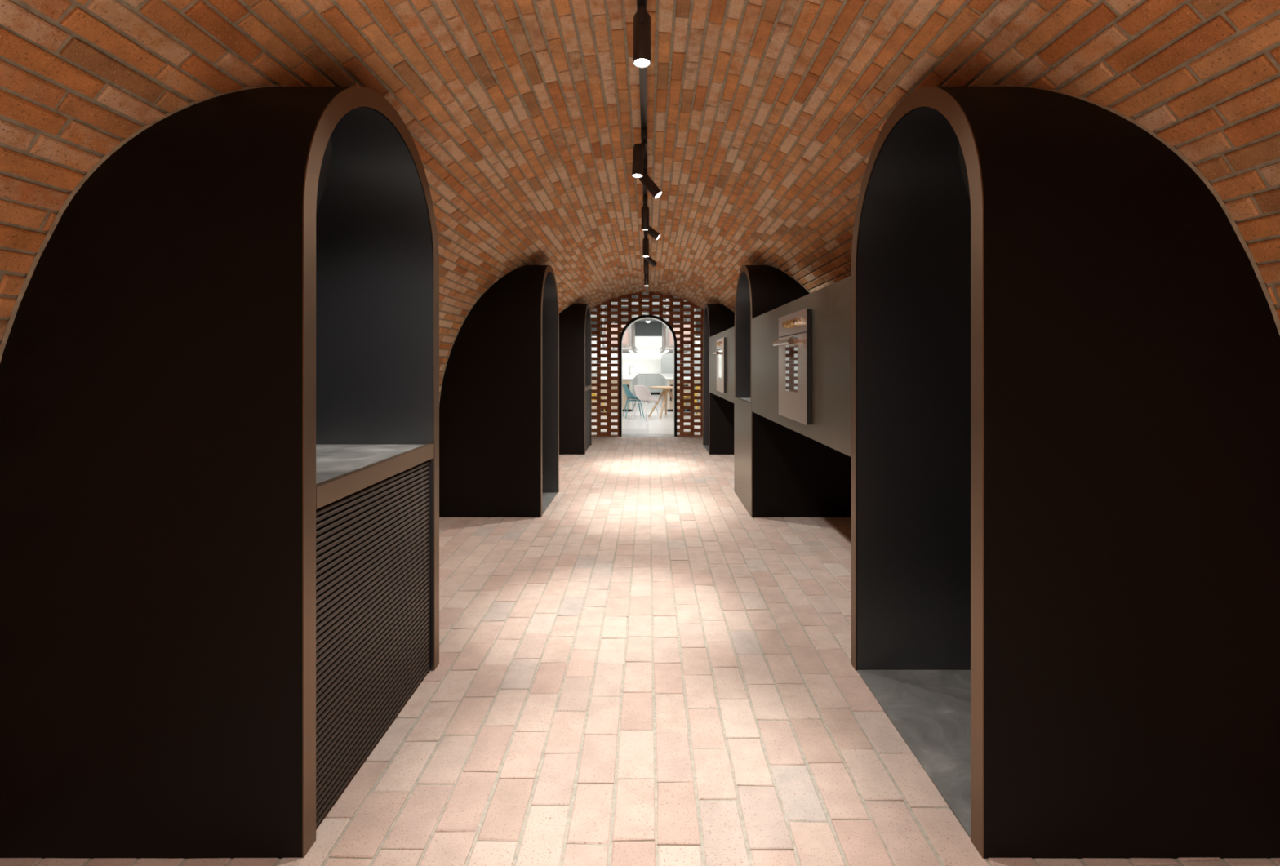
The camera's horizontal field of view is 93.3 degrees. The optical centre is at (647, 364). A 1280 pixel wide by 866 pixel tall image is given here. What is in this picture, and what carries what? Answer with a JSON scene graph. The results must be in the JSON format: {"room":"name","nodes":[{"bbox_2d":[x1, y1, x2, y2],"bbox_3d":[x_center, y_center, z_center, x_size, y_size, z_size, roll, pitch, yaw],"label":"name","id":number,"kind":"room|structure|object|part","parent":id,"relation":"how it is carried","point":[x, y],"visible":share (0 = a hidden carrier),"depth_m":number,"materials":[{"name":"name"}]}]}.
{"room":"vaulted brick showroom","nodes":[
{"label":"vaulted brick showroom","id":0,"kind":"room"},
{"bbox_2d":[591,351,661,373],"bbox_3d":[0.000,-0.400,26.250,9.400,3.400,0.100,0,0,0],"label":"wall","id":1,"kind":"structure","parent":0,"point":[642,362],"depth_m":26.20,"materials":[{"name":"white paint"}]},
{"bbox_2d":[591,320,700,336],"bbox_3d":[0.000,-1.550,25.875,9.200,0.700,0.650,0,0,0],"label":"trim","id":2,"kind":"structure","parent":1,"relation":"attached to","point":[653,328],"depth_m":25.55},
{"bbox_2d":[591,336,700,351],"bbox_3d":[0.000,-0.872,25.895,5.200,0.636,0.590,0,0,0],"label":"upper cabinet","id":3,"kind":"object","parent":1,"relation":"attached to","point":[642,343],"visible":0.16,"depth_m":25.60,"materials":[{"name":"white"}]},
{"bbox_3d":[-2.160,-0.880,25.610,0.860,0.612,0.019,0,0,0],"label":"door","id":4,"kind":"part","parent":3,"relation":"part of","materials":[{"name":"white"}]},
{"bbox_3d":[-0.428,-0.880,25.610,0.860,0.612,0.019,0,0,0],"label":"door","id":5,"kind":"part","parent":3,"relation":"part of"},
{"bbox_3d":[0.438,-0.880,25.610,0.860,0.612,0.019,0,0,0],"label":"door","id":6,"kind":"part","parent":3,"relation":"part of","materials":[{"name":"white"}]},
{"bbox_3d":[2.170,-0.880,25.610,0.860,0.612,0.019,0,0,0],"label":"door","id":7,"kind":"part","parent":3,"relation":"part of","materials":[{"name":"white"}]},
{"bbox_2d":[0,0,1279,395],"bbox_3d":[-0.010,-0.054,4.135,3.776,2.708,13.710,0,0,0],"label":"ceiling","id":8,"kind":"structure","parent":0,"point":[766,118],"depth_m":2.15,"materials":[{"name":"brick"}]},
{"bbox_2d":[639,66,648,293],"bbox_3d":[-0.020,-1.260,4.150,0.034,0.049,12.900,0,0,0],"label":"track","id":9,"kind":"object","parent":8,"relation":"attached to","point":[642,71],"visible":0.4,"depth_m":2.86,"materials":[{"name":"black metal"}]},
{"bbox_2d":[631,128,648,177],"bbox_3d":[-0.044,-1.117,3.220,0.085,0.236,0.110,0,0,0],"label":"track spotlight","id":10,"kind":"object","parent":9,"relation":"hanging from","point":[638,148],"visible":1,"depth_m":3.19,"materials":[{"name":"black metal"}]},
{"bbox_3d":[-0.020,-1.158,3.212,0.038,0.070,0.053,0,0,0],"label":"arm","id":11,"kind":"part","parent":10,"relation":"part of"},
{"bbox_2d":[633,0,650,67],"bbox_3d":[-0.020,-1.117,2.020,0.059,0.236,0.110,0,0,0],"label":"track spotlight","id":12,"kind":"object","parent":9,"relation":"hanging from","point":[642,19],"visible":1,"depth_m":1.99,"materials":[{"name":"black metal"}]},
{"bbox_3d":[-0.020,-1.158,2.013,0.038,0.070,0.053,0,0,0],"label":"arm","id":13,"kind":"part","parent":12,"relation":"part of"},
{"bbox_2d":[641,195,648,230],"bbox_3d":[-0.020,-1.117,4.496,0.059,0.236,0.122,0,0,0],"label":"track spotlight","id":14,"kind":"object","parent":9,"relation":"hanging from","point":[645,209],"visible":1,"depth_m":4.48,"materials":[{"name":"black metal"}]},
{"bbox_3d":[-0.020,-1.158,4.482,0.038,0.070,0.053,0,0,0],"label":"arm","id":15,"kind":"part","parent":14,"relation":"part of"},
{"bbox_2d":[642,231,648,257],"bbox_3d":[-0.020,-1.117,5.630,0.059,0.236,0.110,0,0,0],"label":"track spotlight","id":16,"kind":"object","parent":9,"relation":"hanging from","point":[646,241],"visible":0.98,"depth_m":5.61,"materials":[{"name":"black metal"}]},
{"bbox_2d":[643,258,648,273],"bbox_3d":[-0.020,-1.117,6.682,0.059,0.234,0.134,0,0,0],"label":"track spotlight","id":17,"kind":"object","parent":9,"relation":"hanging from","point":[646,264],"visible":0.59,"depth_m":6.67,"materials":[{"name":"black metal"}]},
{"bbox_2d":[644,273,648,286],"bbox_3d":[-0.020,-1.117,7.750,0.059,0.236,0.110,0,0,0],"label":"track spotlight","id":18,"kind":"object","parent":9,"relation":"hanging from","point":[646,275],"visible":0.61,"depth_m":7.73,"materials":[{"name":"black metal"}]},
{"bbox_2d":[642,255,657,266],"bbox_3d":[0.009,-1.135,6.426,0.174,0.199,0.101,0,0,-42],"label":"track spotlight","id":19,"kind":"object","parent":9,"relation":"hanging from","point":[649,260],"visible":0.52,"depth_m":6.41,"materials":[{"name":"black metal"}]},
{"bbox_2d":[639,160,662,198],"bbox_3d":[0.015,-1.124,3.710,0.144,0.221,0.110,0,0,0],"label":"track spotlight","id":20,"kind":"object","parent":9,"relation":"hanging from","point":[646,181],"visible":0.86,"depth_m":3.68,"materials":[{"name":"black metal"}]},
{"bbox_3d":[-0.020,-1.158,3.703,0.038,0.070,0.053,0,0,0],"label":"arm","id":21,"kind":"part","parent":20,"relation":"part of"},
{"bbox_2d":[640,226,660,239],"bbox_3d":[0.023,-1.132,5.030,0.161,0.204,0.110,0,0,0],"label":"track spotlight","id":22,"kind":"object","parent":9,"relation":"hanging from","point":[651,232],"visible":0.6,"depth_m":5.00,"materials":[{"name":"black metal"}]},
{"bbox_2d":[0,436,1279,865],"bbox_3d":[-0.010,1.339,4.075,3.636,0.082,13.550,0,0,0],"label":"floor","id":23,"kind":"structure","parent":0,"point":[646,668],"depth_m":2.28,"materials":[{"name":"brick"}]},
{"bbox_2d":[0,84,439,857],"bbox_3d":[-1.346,0.189,2.105,0.882,2.221,1.044,0,0,0],"label":"arched niche","id":24,"kind":"object","parent":23,"relation":"on","point":[220,351],"visible":1,"depth_m":1.59,"materials":[{"name":"brown metal"}]},
{"bbox_3d":[-1.459,0.223,2.105,0.614,2.154,0.908,0,0,0],"label":"panel","id":25,"kind":"part","parent":24,"relation":"part of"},
{"bbox_2d":[315,444,425,484],"bbox_3d":[-1.339,0.357,2.105,0.807,0.035,0.906,0,0,0],"label":"countertop","id":26,"kind":"structure","parent":24,"relation":"on","point":[332,460],"depth_m":2.24,"materials":[{"name":"stone"}]},
{"bbox_3d":[-0.907,0.193,2.105,0.004,2.215,1.030,0,0,0],"label":"edge trim","id":27,"kind":"part","parent":24,"relation":"part of","materials":[{"name":"brown metal"}]},
{"bbox_2d":[315,460,429,826],"bbox_3d":[-0.934,0.850,2.105,0.034,0.900,0.906,0,0,0],"label":"grille","id":28,"kind":"object","parent":24,"relation":"attached to","point":[372,538],"depth_m":1.98,"materials":[{"name":"metal"}]},
{"bbox_2d":[439,264,559,517],"bbox_3d":[-1.346,0.189,5.635,0.882,2.221,1.044,0,0,0],"label":"arched niche","id":29,"kind":"object","parent":23,"relation":"on","point":[499,397],"visible":0.96,"depth_m":5.12,"materials":[{"name":"brown metal"}]},
{"bbox_3d":[-0.907,0.193,5.635,0.004,2.215,1.030,0,0,0],"label":"edge trim","id":30,"kind":"part","parent":29,"relation":"part of","materials":[{"name":"brown metal"}]},
{"bbox_2d":[559,303,591,454],"bbox_3d":[-1.346,0.189,9.185,0.882,2.221,1.044,0,0,0],"label":"arched niche","id":31,"kind":"object","parent":23,"relation":"on","point":[575,321],"visible":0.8,"depth_m":8.67,"materials":[{"name":"brown metal"}]},
{"bbox_2d":[585,389,590,450],"bbox_3d":[-0.934,0.850,9.185,0.034,0.900,0.906,0,0,0],"label":"grille","id":32,"kind":"object","parent":31,"relation":"attached to","point":[587,391],"depth_m":9.21,"materials":[{"name":"metal"}]},
{"bbox_3d":[-0.907,0.193,9.185,0.004,2.215,1.030,0,0,0],"label":"edge trim","id":33,"kind":"part","parent":31,"relation":"part of","materials":[{"name":"brown metal"}]},
{"bbox_2d":[702,303,734,454],"bbox_3d":[1.323,0.189,9.185,0.887,2.221,1.044,0,0,0],"label":"arched niche","id":34,"kind":"object","parent":23,"relation":"on","point":[717,411],"visible":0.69,"depth_m":8.68,"materials":[{"name":"brown metal"}]},
{"bbox_3d":[0.882,0.193,9.185,0.004,2.215,1.030,0,0,0],"label":"edge trim","id":35,"kind":"part","parent":34,"relation":"part of","materials":[{"name":"brown metal"}]},
{"bbox_2d":[709,326,734,403],"bbox_3d":[1.316,0.010,7.410,0.873,0.786,2.518,0,0,0],"label":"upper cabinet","id":36,"kind":"object","parent":34,"relation":"attached to","point":[729,334],"visible":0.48,"depth_m":6.73,"materials":[{"name":"metal"}]},
{"bbox_2d":[712,337,725,393],"bbox_3d":[0.831,0.014,7.140,0.096,0.628,0.690,0,0,0],"label":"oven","id":37,"kind":"object","parent":36,"relation":"in","point":[721,343],"visible":1,"depth_m":7.01,"materials":[{"name":"metal"}]},
{"bbox_3d":[0.817,-0.127,7.140,0.067,0.038,0.410,0,0,0],"label":"handle","id":38,"kind":"part","parent":37,"relation":"part of","materials":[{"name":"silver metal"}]},
{"bbox_3d":[0.852,0.080,7.140,0.004,0.497,0.690,0,0,0],"label":"door","id":39,"kind":"part","parent":37,"relation":"part of","materials":[{"name":"metal"}]},
{"bbox_3d":[0.852,-0.238,7.140,0.004,0.124,0.690,0,0,0],"label":"control panel","id":40,"kind":"part","parent":37,"relation":"part of","materials":[{"name":"metal"}]},
{"bbox_2d":[733,265,850,517],"bbox_3d":[1.322,0.189,5.635,0.890,2.221,1.044,0,0,0],"label":"arched niche","id":41,"kind":"object","parent":23,"relation":"on","point":[780,471],"visible":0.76,"depth_m":5.12,"materials":[{"name":"brown metal"}]},
{"bbox_3d":[0.892,0.819,5.635,0.031,0.963,1.026,0,0,0],"label":"panel","id":42,"kind":"part","parent":41,"relation":"part of","materials":[{"name":"metal"}]},
{"bbox_3d":[0.882,0.193,5.635,0.004,2.215,1.030,0,0,0],"label":"edge trim","id":43,"kind":"part","parent":41,"relation":"part of","materials":[{"name":"brown metal"}]},
{"bbox_2d":[738,397,751,402],"bbox_3d":[1.316,0.357,5.635,0.812,0.035,0.906,0,0,0],"label":"countertop","id":44,"kind":"structure","parent":41,"relation":"on","point":[748,399],"depth_m":5.92,"materials":[{"name":"stone"}]},
{"bbox_2d":[751,275,850,456],"bbox_3d":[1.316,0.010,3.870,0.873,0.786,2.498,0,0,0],"label":"wall panel","id":45,"kind":"object","parent":41,"relation":"attached to","point":[830,305],"visible":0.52,"depth_m":3.07,"materials":[{"name":"metal"}]},
{"bbox_2d":[773,308,811,425],"bbox_3d":[0.831,0.014,3.590,0.096,0.628,0.690,0,0,0],"label":"oven","id":46,"kind":"object","parent":45,"relation":"in","point":[794,342],"visible":1,"depth_m":3.46,"materials":[{"name":"metal"}]},
{"bbox_3d":[0.833,-0.238,3.665,0.034,0.048,0.048,0,0,0],"label":"knob","id":47,"kind":"part","parent":46,"relation":"part of","materials":[{"name":"gold metal"}]},
{"bbox_3d":[0.817,-0.127,3.590,0.067,0.038,0.410,0,0,0],"label":"handle","id":48,"kind":"part","parent":46,"relation":"part of","materials":[{"name":"silver metal"}]},
{"bbox_3d":[0.833,-0.238,3.570,0.034,0.048,0.048,0,0,0],"label":"knob","id":49,"kind":"part","parent":46,"relation":"part of","materials":[{"name":"gold metal"}]},
{"bbox_3d":[0.833,-0.238,3.475,0.034,0.048,0.048,0,0,0],"label":"knob","id":50,"kind":"part","parent":46,"relation":"part of","materials":[{"name":"gold metal"}]},
{"bbox_3d":[0.852,0.080,3.590,0.004,0.497,0.690,0,0,0],"label":"door","id":51,"kind":"part","parent":46,"relation":"part of","materials":[{"name":"metal"}]},
{"bbox_3d":[0.852,-0.238,3.590,0.004,0.124,0.690,0,0,0],"label":"control panel","id":52,"kind":"part","parent":46,"relation":"part of","materials":[{"name":"metal"}]},
{"bbox_3d":[0.833,-0.238,3.385,0.034,0.048,0.048,0,0,0],"label":"knob","id":53,"kind":"part","parent":46,"relation":"part of","materials":[{"name":"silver metal"}]},
{"bbox_2d":[850,84,1279,857],"bbox_3d":[1.323,0.189,2.105,0.887,2.221,1.044,0,0,0],"label":"arched niche","id":54,"kind":"object","parent":23,"relation":"on","point":[1065,340],"visible":1,"depth_m":1.59,"materials":[{"name":"brown metal"}]},
{"bbox_3d":[0.882,0.193,2.105,0.004,2.215,1.030,0,0,0],"label":"edge trim","id":55,"kind":"part","parent":54,"relation":"part of","materials":[{"name":"brown metal"}]},
{"bbox_3d":[1.439,0.223,2.105,0.614,2.154,0.908,0,0,0],"label":"panel","id":56,"kind":"part","parent":54,"relation":"part of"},
{"bbox_2d":[600,293,690,306],"bbox_3d":[0.000,-2.150,18.633,9.400,0.100,15.335,0,0,0],"label":"ceiling","id":57,"kind":"structure","parent":0,"point":[633,296],"depth_m":19.57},
{"bbox_2d":[602,306,637,354],"bbox_3d":[-0.858,-1.238,20.200,0.945,1.725,5.330,0,0,0],"label":"rack","id":58,"kind":"object","parent":57,"relation":"hanging from","point":[628,340],"visible":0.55,"depth_m":17.65,"materials":[{"name":"metal"}]},
{"bbox_3d":[-1.300,-1.300,17.600,0.060,1.600,0.060,0,0,0],"label":"post","id":59,"kind":"part","parent":58,"relation":"part of","materials":[{"name":"metal"}]},
{"bbox_3d":[-0.907,-0.890,20.200,0.705,0.580,5.100,0,0,0],"label":"hood panel","id":60,"kind":"part","parent":58,"relation":"part of","materials":[{"name":"metal"}]},
{"bbox_3d":[-0.850,-0.465,20.200,0.930,0.130,5.330,0,0,0],"label":"shelf frame","id":61,"kind":"part","parent":58,"relation":"part of","materials":[{"name":"metal"}]},
{"bbox_3d":[-0.520,-1.300,17.600,0.060,1.600,0.060,0,0,0],"label":"post","id":62,"kind":"part","parent":58,"relation":"part of","materials":[{"name":"metal"}]},
{"bbox_3d":[-0.520,-1.300,20.200,0.060,1.600,0.060,0,0,0],"label":"post","id":63,"kind":"part","parent":58,"relation":"part of","materials":[{"name":"metal"}]},
{"bbox_3d":[-0.520,-1.300,22.800,0.060,1.600,0.060,0,0,0],"label":"post","id":64,"kind":"part","parent":58,"relation":"part of","materials":[{"name":"metal"}]},
{"bbox_2d":[659,298,695,354],"bbox_3d":[0.897,-1.238,20.200,0.945,1.725,5.330,0,0,0],"label":"rack","id":65,"kind":"object","parent":57,"relation":"hanging from","point":[667,338],"visible":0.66,"depth_m":17.65,"materials":[{"name":"metal"}]},
{"bbox_3d":[0.560,-1.300,22.800,0.060,1.600,0.060,0,0,0],"label":"post","id":66,"kind":"part","parent":65,"relation":"part of","materials":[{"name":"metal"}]},
{"bbox_3d":[0.560,-1.300,20.200,0.060,1.600,0.060,0,0,0],"label":"post","id":67,"kind":"part","parent":65,"relation":"part of","materials":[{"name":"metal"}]},
{"bbox_3d":[0.560,-1.300,17.600,0.060,1.600,0.060,0,0,0],"label":"post","id":68,"kind":"part","parent":65,"relation":"part of","materials":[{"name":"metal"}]},
{"bbox_3d":[0.890,-0.465,20.200,0.930,0.130,5.330,0,0,0],"label":"shelf frame","id":69,"kind":"part","parent":65,"relation":"part of","materials":[{"name":"metal"}]},
{"bbox_3d":[0.948,-0.890,20.200,0.705,0.580,5.100,0,0,0],"label":"hood panel","id":70,"kind":"part","parent":65,"relation":"part of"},
{"bbox_3d":[1.340,-1.300,17.600,0.060,1.600,0.060,0,0,0],"label":"post","id":71,"kind":"part","parent":65,"relation":"part of","materials":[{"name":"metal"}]},
{"bbox_2d":[600,312,690,313],"bbox_3d":[0.000,-1.715,20.000,8.800,0.070,0.080,0,0,0],"label":"trim","id":72,"kind":"structure","parent":0,"point":[601,313],"depth_m":19.96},
{"bbox_2d":[600,300,690,306],"bbox_3d":[0.000,-1.760,17.560,9.200,0.160,0.120,0,0,0],"label":"trim","id":73,"kind":"structure","parent":0,"point":[612,303],"depth_m":17.50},
{"bbox_2d":[591,316,700,320],"bbox_3d":[0.000,-1.760,23.560,9.200,0.160,0.120,0,0,0],"label":"trim","id":74,"kind":"structure","parent":0,"point":[605,319],"depth_m":23.50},
{"bbox_2d":[591,313,700,316],"bbox_3d":[0.000,-1.760,21.560,9.200,0.160,0.120,0,0,0],"label":"trim","id":75,"kind":"structure","parent":0,"point":[601,313],"depth_m":21.50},
{"bbox_2d":[591,395,700,434],"bbox_3d":[0.000,1.340,18.705,9.200,0.080,14.990,0,0,0],"label":"floor","id":76,"kind":"structure","parent":0,"point":[637,425],"depth_m":13.65,"materials":[{"name":"tile"}]},
{"bbox_2d":[591,392,606,416],"bbox_3d":[-1.341,0.896,15.192,0.522,0.816,0.517,0,0,-20],"label":"shell chair","id":77,"kind":"object","parent":76,"relation":"on","point":[593,393],"visible":0.23,"depth_m":15.04,"materials":[{"name":"yellow plastic"}]},
{"bbox_2d":[591,373,638,411],"bbox_3d":[-1.080,0.848,20.505,1.350,0.905,8.290,0,0,0],"label":"kitchen island","id":78,"kind":"object","parent":76,"relation":"on","point":[630,380],"visible":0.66,"depth_m":16.48,"materials":[{"name":"white wood"}]},
{"bbox_3d":[-1.085,0.840,16.495,1.180,0.790,0.030,0,0,0],"label":"panel","id":79,"kind":"part","parent":78,"relation":"part of","materials":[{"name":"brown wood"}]},
{"bbox_2d":[591,373,638,380],"bbox_3d":[-1.080,0.416,20.550,1.350,0.043,8.200,0,0,0],"label":"island countertop","id":80,"kind":"structure","parent":78,"relation":"on","point":[624,376],"depth_m":18.84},
{"bbox_3d":[-0.426,0.840,16.983,0.018,0.780,0.865,0,0,0],"label":"door","id":81,"kind":"part","parent":78,"relation":"part of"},
{"bbox_2d":[591,373,661,395],"bbox_3d":[-1.021,0.848,25.865,3.158,0.905,0.630,0,0,0],"label":"base cabinet","id":82,"kind":"object","parent":76,"relation":"on","point":[647,380],"visible":0.18,"depth_m":25.56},
{"bbox_2d":[591,373,661,373],"bbox_3d":[-1.025,0.412,25.865,3.150,0.034,0.630,0,0,0],"label":"countertop","id":83,"kind":"structure","parent":82,"relation":"on","point":[592,373],"depth_m":25.55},
{"bbox_3d":[-0.381,0.815,25.570,0.618,0.750,0.019,0,0,0],"label":"door","id":84,"kind":"part","parent":82,"relation":"part of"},
{"bbox_3d":[0.249,0.815,25.570,0.618,0.750,0.019,0,0,0],"label":"door","id":85,"kind":"part","parent":82,"relation":"part of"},
{"bbox_2d":[622,383,644,417],"bbox_3d":[-0.362,0.896,14.846,0.522,0.816,0.517,0,0,-10],"label":"shell chair","id":86,"kind":"object","parent":76,"relation":"on","point":[628,394],"visible":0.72,"depth_m":14.68,"materials":[{"name":"teal plastic"}]},
{"bbox_3d":[-0.561,1.083,14.996,0.170,0.441,0.038,0,0,29],"label":"leg","id":87,"kind":"part","parent":86,"relation":"part of","materials":[{"name":"teal metal"}]},
{"bbox_3d":[-0.497,1.083,14.637,0.038,0.441,0.170,0,0,41],"label":"leg","id":88,"kind":"part","parent":86,"relation":"part of","materials":[{"name":"teal metal"}]},
{"bbox_2d":[631,385,660,421],"bbox_3d":[-0.047,0.896,14.035,0.522,0.816,0.517,0,0,-42],"label":"shell chair","id":89,"kind":"object","parent":76,"relation":"on","point":[642,393],"visible":1,"depth_m":13.87,"materials":[{"name":"plastic"}]},
{"bbox_3d":[-0.294,1.083,14.057,0.170,0.441,0.038,0,0,-3],"label":"leg","id":90,"kind":"part","parent":89,"relation":"part of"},
{"bbox_3d":[-0.047,1.083,13.787,0.133,0.441,0.124,0,0,-42],"label":"leg","id":91,"kind":"part","parent":89,"relation":"part of","materials":[{"name":"white metal"}]},
{"bbox_3d":[-0.037,0.892,14.043,0.280,0.020,0.300,0,0,-42],"label":"under frame","id":92,"kind":"part","parent":89,"relation":"part of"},
{"bbox_3d":[0.212,1.083,14.016,0.156,0.441,0.038,0,0,10],"label":"leg","id":93,"kind":"part","parent":89,"relation":"part of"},
{"bbox_2d":[648,386,684,417],"bbox_3d":[0.452,0.939,15.062,0.902,0.745,1.010,0,0,0],"label":"round table","id":94,"kind":"object","parent":76,"relation":"on","point":[666,389],"visible":0.77,"depth_m":14.92,"materials":[{"name":"brown wood"}]},
{"bbox_3d":[0.220,0.969,14.927,0.494,0.685,0.066,0,0,-27],"label":"leg","id":95,"kind":"part","parent":94,"relation":"part of","materials":[{"name":"brown wood"}]},
{"bbox_3d":[0.371,0.969,14.796,0.067,0.686,0.495,0,0,20],"label":"leg","id":96,"kind":"part","parent":94,"relation":"part of","materials":[{"name":"brown wood"}]},
{"bbox_3d":[0.460,0.969,15.320,0.067,0.686,0.495,0,0,0],"label":"leg","id":97,"kind":"part","parent":94,"relation":"part of","materials":[{"name":"brown wood"}]},
{"bbox_3d":[0.687,0.969,14.905,0.494,0.685,0.066,0,0,33],"label":"leg","id":98,"kind":"part","parent":94,"relation":"part of","materials":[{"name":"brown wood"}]},
{"bbox_2d":[660,373,700,411],"bbox_3d":[1.165,0.848,20.505,1.350,0.905,8.290,0,0,0],"label":"kitchen island","id":99,"kind":"object","parent":76,"relation":"on","point":[666,380],"visible":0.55,"depth_m":16.48,"materials":[{"name":"white wood"}]},
{"bbox_3d":[0.848,0.782,16.420,0.485,0.435,0.120,0,0,0],"label":"rail","id":100,"kind":"part","parent":99,"relation":"part of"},
{"bbox_2d":[660,373,700,380],"bbox_3d":[1.165,0.416,20.550,1.350,0.043,8.200,0,0,0],"label":"island countertop","id":101,"kind":"structure","parent":99,"relation":"on","point":[667,376],"depth_m":18.84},
{"bbox_3d":[1.170,0.840,16.495,1.180,0.790,0.030,0,0,0],"label":"panel","id":102,"kind":"part","parent":99,"relation":"part of","materials":[{"name":"brown wood"}]},
{"bbox_2d":[661,350,702,375],"bbox_3d":[1.610,0.367,25.380,2.080,1.865,0.400,0,0,0],"label":"tall cabinet","id":103,"kind":"object","parent":76,"relation":"on","point":[667,359],"visible":0.12,"depth_m":25.18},
{"bbox_3d":[0.915,0.360,25.189,0.680,1.840,0.019,0,0,0],"label":"door","id":104,"kind":"part","parent":103,"relation":"part of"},
{"bbox_3d":[1.605,0.360,25.189,0.680,1.840,0.019,0,0,0],"label":"door","id":105,"kind":"part","parent":103,"relation":"part of","materials":[{"name":"white"}]},
{"bbox_3d":[2.295,0.360,25.189,0.680,1.840,0.019,0,0,0],"label":"door","id":106,"kind":"part","parent":103,"relation":"part of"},
{"bbox_2d":[683,386,700,415],"bbox_3d":[1.072,0.896,15.296,0.522,0.816,0.517,0,0,10],"label":"shell chair","id":107,"kind":"object","parent":76,"relation":"on","point":[696,387],"visible":0.32,"depth_m":15.14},
{"bbox_2d":[684,386,700,413],"bbox_3d":[1.141,0.896,15.992,0.522,0.816,0.517,0,0,20],"label":"shell chair","id":108,"kind":"object","parent":76,"relation":"on","point":[694,386],"visible":0.06,"depth_m":16.08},
{"bbox_2d":[591,306,700,312],"bbox_3d":[0.000,-1.760,19.560,9.200,0.160,0.120,0,0,0],"label":"trim","id":109,"kind":"structure","parent":0,"point":[594,309],"depth_m":19.50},
{"bbox_2d":[590,292,704,436],"bbox_3d":[-0.010,0.001,10.908,3.594,2.598,0.119,0,0,0],"label":"wall","id":110,"kind":"structure","parent":0,"point":[628,296],"depth_m":10.85,"materials":[{"name":"brown brick"}]},
{"bbox_2d":[591,434,700,436],"bbox_3d":[0.000,1.340,11.030,9.200,0.080,0.356,0,0,0],"label":"trim","id":111,"kind":"structure","parent":110,"relation":"attached to","point":[623,435],"depth_m":11.00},
{"bbox_2d":[618,315,676,436],"bbox_3d":[0.000,0.208,11.020,1.036,2.183,0.380,0,0,0],"label":"door frame","id":112,"kind":"structure","parent":110,"relation":"in","point":[628,324],"depth_m":10.83,"materials":[{"name":"black metal"}]}
]}

